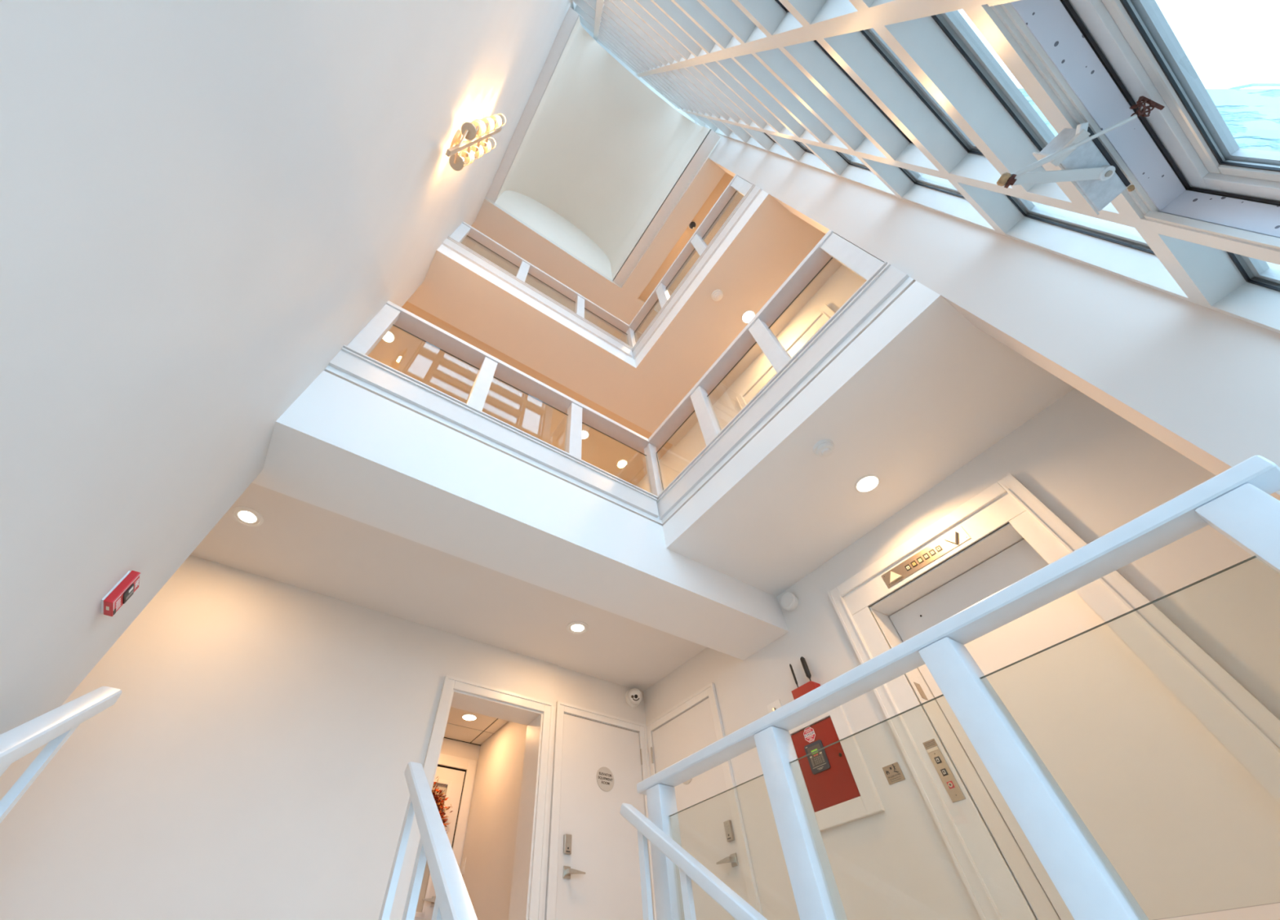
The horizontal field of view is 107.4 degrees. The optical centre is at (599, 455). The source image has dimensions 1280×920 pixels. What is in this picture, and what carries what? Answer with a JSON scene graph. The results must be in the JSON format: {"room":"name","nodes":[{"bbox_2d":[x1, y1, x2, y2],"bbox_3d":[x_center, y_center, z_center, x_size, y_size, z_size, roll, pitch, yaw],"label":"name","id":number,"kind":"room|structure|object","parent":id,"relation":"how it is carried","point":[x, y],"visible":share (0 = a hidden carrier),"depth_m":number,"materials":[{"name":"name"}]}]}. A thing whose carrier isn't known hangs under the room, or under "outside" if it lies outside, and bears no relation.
{"room":"stairwell","nodes":[
{"label":"stairwell","id":0,"kind":"room"},
{"bbox_2d":[0,0,572,777],"bbox_3d":[-1.075,-2.409,3.520,0.150,11.750,3.050,26,-57,-20],"label":"wall","id":1,"kind":"structure","parent":0,"point":[203,202],"depth_m":1.18,"materials":[{"name":"paint"}]},
{"bbox_2d":[101,570,140,616],"bbox_3d":[-1.565,0.451,1.535,0.036,0.119,0.090,26,-57,-20],"label":"fire alarm strobe","id":2,"kind":"object","parent":1,"relation":"attached to","point":[129,584],"visible":1,"depth_m":1.51,"materials":[{"name":"red plastic"}]},
{"bbox_2d":[444,113,506,171],"bbox_3d":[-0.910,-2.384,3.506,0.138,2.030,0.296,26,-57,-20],"label":"wall sconce","id":3,"kind":"object","parent":1,"relation":"attached to","point":[485,128],"visible":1,"depth_m":3.24,"materials":[{"name":"glass"}]},
{"bbox_2d":[485,6,578,203],"bbox_3d":[-0.980,-4.656,6.406,0.136,0.060,2.470,26,-57,-20],"label":"trim","id":4,"kind":"structure","parent":1,"relation":"attached to","point":[571,18],"depth_m":6.29,"materials":[{"name":"paint"}]},
{"bbox_2d":[328,261,908,519],"bbox_3d":[0.039,-0.763,2.768,2.574,0.205,2.279,26,-57,-20],"label":"trim","id":5,"kind":"structure","parent":1,"relation":"attached to","point":[886,278],"depth_m":3.11,"materials":[{"name":"paint"}]},
{"bbox_2d":[346,300,664,496],"bbox_3d":[-0.551,-0.334,3.752,2.621,0.845,0.147,26,-57,-20],"label":"guardrail","id":6,"kind":"object","parent":5,"relation":"on","point":[391,314],"visible":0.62,"depth_m":3.84,"materials":[{"name":"paint"}]},
{"bbox_2d":[648,230,884,490],"bbox_3d":[1.117,-0.593,3.587,0.147,0.845,2.172,26,-57,-20],"label":"guardrail","id":7,"kind":"object","parent":5,"relation":"on","point":[861,263],"visible":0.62,"depth_m":3.61,"materials":[{"name":"paint"}]},
{"bbox_2d":[0,555,653,919],"bbox_3d":[-1.851,2.083,2.928,5.850,2.500,0.262,26,-57,-20],"label":"wall","id":8,"kind":"structure","parent":0,"point":[254,752],"depth_m":2.79,"materials":[{"name":"paint"}]},
{"bbox_2d":[389,675,553,919],"bbox_3d":[-0.869,2.685,3.154,0.977,2.077,0.290,26,-57,-20],"label":"door frame","id":9,"kind":"structure","parent":8,"relation":"in","point":[469,700],"depth_m":3.51,"materials":[{"name":"paint"}]},
{"bbox_2d":[544,700,656,919],"bbox_3d":[0.033,3.035,3.475,0.964,2.117,0.150,26,-57,-20],"label":"door","id":10,"kind":"structure","parent":8,"relation":"in","point":[593,868],"depth_m":3.63,"materials":[{"name":"paint"}]},
{"bbox_2d":[595,766,613,791],"bbox_3d":[0.047,2.691,3.900,0.176,0.176,0.005,26,-57,-20],"label":"round sign","id":11,"kind":"object","parent":10,"relation":"attached to","point":[605,778],"visible":1,"depth_m":3.90,"materials":[{"name":"silver"}]},
{"bbox_2d":[625,688,642,707],"bbox_3d":[0.350,2.343,4.565,0.164,0.164,0.150,26,-57,-20],"label":"security camera","id":12,"kind":"object","parent":8,"relation":"attached to","point":[633,696],"visible":1,"depth_m":4.52,"materials":[{"name":"white plastic"}]},
{"bbox_2d":[190,482,706,691],"bbox_3d":[-1.553,0.697,3.512,5.600,0.240,1.344,26,-57,-20],"label":"ceiling","id":13,"kind":"structure","parent":0,"point":[300,544],"depth_m":3.63,"materials":[{"name":"paint"}]},
{"bbox_2d":[231,506,263,526],"bbox_3d":[-2.338,0.407,3.110,0.189,0.007,0.189,26,-57,-20],"label":"recessed light","id":14,"kind":"object","parent":13,"relation":"in","point":[246,516],"visible":1,"depth_m":3.11,"materials":[{"name":"white plastic"}]},
{"bbox_2d":[566,621,588,634],"bbox_3d":[-0.189,1.469,3.993,0.189,0.007,0.189,26,-57,-20],"label":"recessed light","id":15,"kind":"object","parent":13,"relation":"in","point":[575,627],"visible":1,"depth_m":3.99,"materials":[{"name":"white"}]},
{"bbox_2d":[444,706,507,746],"bbox_3d":[-1.508,2.388,4.545,1.400,0.064,1.430,26,-57,-20],"label":"ceiling","id":16,"kind":"structure","parent":0,"point":[478,731],"depth_m":4.85,"materials":[{"name":"beige tile"}]},
{"bbox_2d":[461,713,477,720],"bbox_3d":[-1.306,2.624,4.696,0.155,0.006,0.155,26,-57,-20],"label":"recessed light","id":17,"kind":"object","parent":16,"relation":"in","point":[468,717],"visible":1,"depth_m":4.69,"materials":[{"name":"white"}]},
{"bbox_2d":[440,720,527,919],"bbox_3d":[-1.514,3.148,3.644,1.600,2.700,1.530,26,-57,-20],"label":"wall","id":18,"kind":"structure","parent":0,"point":[489,844],"depth_m":4.21,"materials":[{"name":"paint"}]},
{"bbox_2d":[413,752,476,919],"bbox_3d":[-1.735,3.721,3.990,1.025,2.145,0.153,26,-57,-20],"label":"door","id":19,"kind":"structure","parent":18,"relation":"in","point":[458,784],"depth_m":4.63,"materials":[{"name":"paint"}]},
{"bbox_2d":[431,777,453,833],"bbox_3d":[-1.682,3.346,4.347,0.626,0.669,0.113,26,-57,-20],"label":"wreath","id":20,"kind":"object","parent":19,"relation":"hanging from","point":[438,801],"visible":0.17,"depth_m":4.51,"materials":[{"name":"brown plant"}]},
{"bbox_2d":[460,857,466,875],"bbox_3d":[-1.249,3.754,4.279,0.010,0.120,0.080,26,-57,-20],"label":"light switch","id":21,"kind":"object","parent":18,"relation":"attached to","point":[463,866],"visible":0.79,"depth_m":4.27,"materials":[{"name":"white plastic"}]},
{"bbox_2d":[368,301,672,485],"bbox_3d":[-1.651,-0.977,5.763,5.600,0.110,1.169,26,-57,-20],"label":"ceiling","id":22,"kind":"structure","parent":0,"point":[408,354],"depth_m":5.88,"materials":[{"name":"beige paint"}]},
{"bbox_2d":[382,330,395,342],"bbox_3d":[-2.427,-1.363,5.368,0.155,0.006,0.155,26,-57,-20],"label":"recessed light","id":23,"kind":"object","parent":22,"relation":"in","point":[389,337],"visible":0.64,"depth_m":5.38,"materials":[{"name":"white"}]},
{"bbox_2d":[582,430,589,439],"bbox_3d":[-0.219,-0.278,6.270,0.155,0.006,0.155,26,-57,-20],"label":"recessed light","id":24,"kind":"object","parent":22,"relation":"in","point":[585,434],"visible":0.56,"depth_m":6.27,"materials":[{"name":"white"}]},
{"bbox_2d":[252,370,789,660],"bbox_3d":[-1.053,0.172,2.928,5.600,0.530,0.495,26,-57,-20],"label":"ceiling beam","id":25,"kind":"structure","parent":0,"point":[344,448],"depth_m":2.89,"materials":[{"name":"paint"}]},
{"bbox_2d":[494,190,612,279],"bbox_3d":[-0.714,-4.021,8.372,2.600,2.240,0.100,26,-57,-20],"label":"wall","id":26,"kind":"structure","parent":0,"point":[541,218],"depth_m":8.05,"materials":[{"name":"paint"}]},
{"bbox_2d":[613,129,719,286],"bbox_3d":[0.956,-3.696,7.203,0.168,0.060,2.470,26,-57,-20],"label":"trim","id":27,"kind":"structure","parent":26,"relation":"attached to","point":[699,158],"depth_m":7.09,"materials":[{"name":"paint"}]},
{"bbox_2d":[461,157,725,344],"bbox_3d":[-0.926,-3.616,7.179,5.600,0.130,4.028,26,-57,-20],"label":"ceiling","id":28,"kind":"structure","parent":0,"point":[623,302],"depth_m":7.45,"materials":[{"name":"paint"}]},
{"bbox_2d":[440,189,763,361],"bbox_3d":[-0.009,-2.427,4.888,2.574,0.245,2.279,26,-57,-20],"label":"wall","id":29,"kind":"structure","parent":0,"point":[762,191],"depth_m":5.22,"materials":[{"name":"paint"}]},
{"bbox_2d":[442,183,761,359],"bbox_3d":[-0.010,-2.450,4.917,2.574,0.210,2.279,26,-57,-20],"label":"trim","id":30,"kind":"structure","parent":29,"relation":"attached to","point":[752,193],"depth_m":5.30,"materials":[{"name":"paint"}]},
{"bbox_2d":[449,221,637,347],"bbox_3d":[-0.600,-2.016,5.896,2.621,0.825,0.147,26,-57,-20],"label":"guardrail","id":31,"kind":"object","parent":30,"relation":"on","point":[524,268],"visible":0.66,"depth_m":6.07,"materials":[{"name":"paint"}]},
{"bbox_2d":[629,174,752,342],"bbox_3d":[1.069,-2.275,5.730,0.147,0.825,2.172,26,-57,-20],"label":"guardrail","id":32,"kind":"object","parent":30,"relation":"on","point":[660,294],"visible":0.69,"depth_m":5.84,"materials":[{"name":"metal"}]},
{"bbox_2d":[493,14,711,280],"bbox_3d":[-0.037,-4.812,7.608,2.270,2.110,2.470,26,-57,-20],"label":"ceiling","id":33,"kind":"structure","parent":0,"point":[600,148],"depth_m":8.05,"materials":[{"name":"paint"}]},
{"bbox_2d":[324,276,915,525],"bbox_3d":[0.040,-0.743,2.743,2.574,0.230,2.279,26,-57,-20],"label":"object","id":34,"kind":"object","parent":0,"point":[909,281],"visible":0.21,"depth_m":3.02,"materials":[{"name":"paint"}]},
{"bbox_2d":[407,191,841,445],"bbox_3d":[-0.426,-2.468,4.582,5.600,0.170,3.355,26,-57,-20],"label":"ceiling","id":35,"kind":"structure","parent":0,"point":[768,244],"depth_m":5.25,"materials":[{"name":"paint"}]},
{"bbox_2d":[711,289,723,301],"bbox_3d":[1.274,-1.721,5.061,0.124,0.060,0.124,26,-57,-20],"label":"smoke detector","id":36,"kind":"object","parent":35,"relation":"attached to","point":[717,295],"visible":1,"depth_m":5.04,"materials":[{"name":"white plastic"}]},
{"bbox_2d":[741,310,755,323],"bbox_3d":[1.663,-1.550,5.238,0.155,0.006,0.155,26,-57,-20],"label":"recessed light","id":37,"kind":"object","parent":35,"relation":"in","point":[748,315],"visible":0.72,"depth_m":5.23,"materials":[{"name":"white"}]},
{"bbox_2d":[580,22,695,123],"bbox_3d":[-0.748,-4.455,8.120,5.850,2.300,4.870,26,-57,-20],"label":"trim","id":38,"kind":"structure","parent":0,"point":[588,31],"depth_m":7.93,"materials":[{"name":"paint"}]},
{"bbox_2d":[638,172,743,311],"bbox_3d":[1.710,-3.441,7.458,0.830,0.080,2.685,26,-57,-20],"label":"ceiling","id":39,"kind":"structure","parent":0,"point":[726,178],"depth_m":7.41,"materials":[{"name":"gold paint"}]},
{"bbox_2d":[688,220,696,229],"bbox_3d":[1.438,-3.560,7.252,0.118,0.088,0.118,26,-57,-20],"label":"dome camera","id":40,"kind":"object","parent":39,"relation":"attached to","point":[692,225],"visible":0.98,"depth_m":7.23,"materials":[{"name":"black plastic"}]},
{"bbox_2d":[662,280,1074,596],"bbox_3d":[1.684,-0.053,3.010,1.130,0.220,2.685,26,-57,-20],"label":"ceiling","id":41,"kind":"structure","parent":0,"point":[922,391],"depth_m":2.86,"materials":[{"name":"paint"}]},
{"bbox_2d":[813,439,834,457],"bbox_3d":[1.368,-0.032,2.842,0.124,0.060,0.124,26,-57,-20],"label":"smoke detector","id":42,"kind":"object","parent":41,"relation":"attached to","point":[825,447],"visible":1,"depth_m":2.82,"materials":[{"name":"white plastic"}]},
{"bbox_2d":[854,474,879,493],"bbox_3d":[1.744,0.185,3.054,0.155,0.006,0.155,26,-57,-20],"label":"recessed light","id":43,"kind":"object","parent":41,"relation":"in","point":[867,483],"visible":1,"depth_m":3.05,"materials":[{"name":"white plastic"}]},
{"bbox_2d":[635,264,1279,919],"bbox_3d":[1.738,-0.127,4.962,0.250,8.300,4.524,26,-57,-20],"label":"wall","id":44,"kind":"structure","parent":0,"point":[1097,471],"depth_m":2.56,"materials":[{"name":"paint"}]},
{"bbox_2d":[645,682,762,919],"bbox_3d":[0.740,2.909,3.393,0.143,2.120,0.952,26,-57,-20],"label":"door","id":45,"kind":"structure","parent":44,"relation":"in","point":[712,831],"depth_m":3.53,"materials":[{"name":"paint"}]},
{"bbox_2d":[682,778,692,784],"bbox_3d":[0.704,2.582,3.829,0.005,0.176,0.176,26,-57,-20],"label":"round sign","id":46,"kind":"object","parent":45,"relation":"attached to","point":[688,781],"visible":0.09,"depth_m":3.77,"materials":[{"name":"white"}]},
{"bbox_2d":[766,698,782,713],"bbox_3d":[1.258,1.837,3.368,0.022,0.125,0.124,26,-57,-20],"label":"switch plate","id":47,"kind":"object","parent":44,"relation":"attached to","point":[776,704],"visible":0.45,"depth_m":3.40,"materials":[{"name":"white plastic"}]},
{"bbox_2d":[735,303,835,409],"bbox_3d":[2.095,-0.378,4.344,0.286,2.225,1.332,26,-57,-20],"label":"door","id":48,"kind":"structure","parent":44,"relation":"in","point":[825,313],"depth_m":5.01,"materials":[{"name":"paint"}]},
{"bbox_2d":[780,592,798,610],"bbox_3d":[1.472,1.135,3.639,0.060,0.136,0.136,26,-57,-20],"label":"smoke detector","id":49,"kind":"object","parent":44,"relation":"attached to","point":[788,602],"depth_m":3.61,"materials":[{"name":"white plastic"}]},
{"bbox_2d":[789,656,820,699],"bbox_3d":[1.412,1.573,3.245,0.070,0.312,0.190,26,-57,-20],"label":"box","id":50,"kind":"object","parent":44,"relation":"attached to","point":[810,686],"visible":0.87,"depth_m":3.21,"materials":[{"name":"red metal"}]},
{"bbox_2d":[788,705,884,831],"bbox_3d":[1.396,1.930,2.911,0.030,0.574,0.528,26,-57,-20],"label":"fire safety sign","id":51,"kind":"object","parent":44,"relation":"attached to","point":[841,788],"visible":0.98,"depth_m":2.84,"materials":[{"name":"paint"},{"name":"red plastic"}]},
{"bbox_2d":[882,761,905,784],"bbox_3d":[1.626,1.759,2.595,0.005,0.083,0.100,26,-57,-20],"label":"notice","id":52,"kind":"object","parent":44,"relation":"attached to","point":[893,772],"visible":1,"depth_m":2.59,"materials":[{"name":"beige"}]},
{"bbox_2d":[826,472,1279,919],"bbox_3d":[2.143,1.289,2.221,0.286,2.225,1.332,26,-57,-20],"label":"door","id":53,"kind":"structure","parent":44,"relation":"in","point":[1170,763],"depth_m":2.13,"materials":[{"name":"paint"}]},
{"bbox_2d":[880,525,970,588],"bbox_3d":[2.019,0.639,2.932,0.020,0.098,0.565,26,-57,-20],"label":"indicator","id":54,"kind":"object","parent":53,"relation":"attached to","point":[958,535],"visible":1,"depth_m":2.92,"materials":[{"name":"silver metal"}]},
{"bbox_2d":[922,738,965,802],"bbox_3d":[1.760,1.610,2.405,0.012,0.268,0.068,26,-57,-20],"label":"station","id":55,"kind":"object","parent":53,"relation":"attached to","point":[954,791],"visible":1,"depth_m":2.40,"materials":[{"name":"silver metal"}]},
{"bbox_2d":[946,780,955,788],"bbox_3d":[1.761,1.653,2.352,0.003,0.028,0.027,26,-57,-20],"label":"switch","id":56,"kind":"object","parent":55,"relation":"attached to","point":[949,784],"depth_m":2.35,"materials":[{"name":"beige"}]},
{"bbox_2d":[707,133,1279,500],"bbox_3d":[1.893,-2.132,3.805,0.300,11.750,0.496,26,-57,-20],"label":"wall pier","id":57,"kind":"object","parent":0,"point":[1203,382],"visible":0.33,"depth_m":1.72,"materials":[{"name":"paint"}]},
{"bbox_2d":[1018,88,1279,151],"bbox_3d":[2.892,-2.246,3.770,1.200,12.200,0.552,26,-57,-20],"label":"sea","id":58,"kind":"structure","parent":0,"point":[1252,116],"depth_m":1.81,"materials":[{"name":"teal liquid"}]},
{"bbox_3d":[-1.020,1.938,1.084,5.850,0.250,6.300,26,-57,-20],"label":"floor","id":59,"kind":"structure","parent":0,"visible":0},
{"bbox_2d":[636,455,1279,919],"bbox_3d":[0.946,1.206,1.392,0.118,1.066,2.580,26,-57,-20],"label":"guardrail","id":60,"kind":"object","parent":59,"relation":"on","point":[1237,502],"visible":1,"depth_m":1.38,"materials":[{"name":"white metal"}]},
{"bbox_3d":[0.852,0.717,-1.306,2.654,0.230,0.100,26,-57,-20],"label":"wall","id":61,"kind":"structure","parent":0,"visible":0},
{"bbox_2d":[570,0,1279,333],"bbox_3d":[0.795,-2.849,3.313,2.484,11.620,0.126,26,-57,-20],"label":"window","id":62,"kind":"structure","parent":61,"relation":"in","point":[904,88],"depth_m":1.81,"materials":[{"name":"paint"}]},
{"bbox_2d":[987,0,1279,249],"bbox_3d":[1.210,-0.005,0.020,0.776,2.734,0.148,26,-57,-20],"label":"window","id":63,"kind":"structure","parent":62,"relation":"in","point":[1135,37],"depth_m":1.06,"materials":[{"name":"paint"}]},
{"bbox_2d":[996,95,1164,215],"bbox_3d":[1.167,-0.679,1.175,0.313,0.126,0.257,-27,-56,18],"label":"operator","id":64,"kind":"object","parent":63,"relation":"attached to","point":[1075,160],"visible":1,"depth_m":1.14,"materials":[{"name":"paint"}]},
{"bbox_2d":[1004,173,1016,188],"bbox_3d":[1.002,-0.670,1.145,0.025,0.029,0.030,11,-53,-10],"label":"washer","id":65,"kind":"object","parent":64,"relation":"in","point":[1009,179],"depth_m":1.14,"materials":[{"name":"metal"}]},
{"bbox_3d":[-0.237,1.637,0.173,2.314,1.260,1.882,26,-57,-20],"label":"floor","id":66,"kind":"structure","parent":0,"visible":0},
{"bbox_2d":[0,686,121,823],"bbox_3d":[-1.082,0.845,0.194,0.062,2.221,1.842,26,-57,-20],"label":"stair handrail","id":67,"kind":"object","parent":66,"relation":"on","point":[54,727],"visible":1,"depth_m":1.23,"materials":[{"name":"white metal"}]},
{"bbox_2d":[378,761,477,919],"bbox_3d":[-0.265,1.371,0.626,0.062,2.221,1.842,26,-57,-20],"label":"stair handrail","id":68,"kind":"object","parent":66,"relation":"on","point":[452,900],"visible":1,"depth_m":1.42,"materials":[{"name":"white metal"}]},
{"bbox_2d":[619,803,767,919],"bbox_3d":[0.638,1.819,0.998,0.062,2.221,1.842,26,-57,-20],"label":"stair handrail","id":69,"kind":"object","parent":66,"relation":"on","point":[690,867],"visible":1,"depth_m":1.88,"materials":[{"name":"white metal"}]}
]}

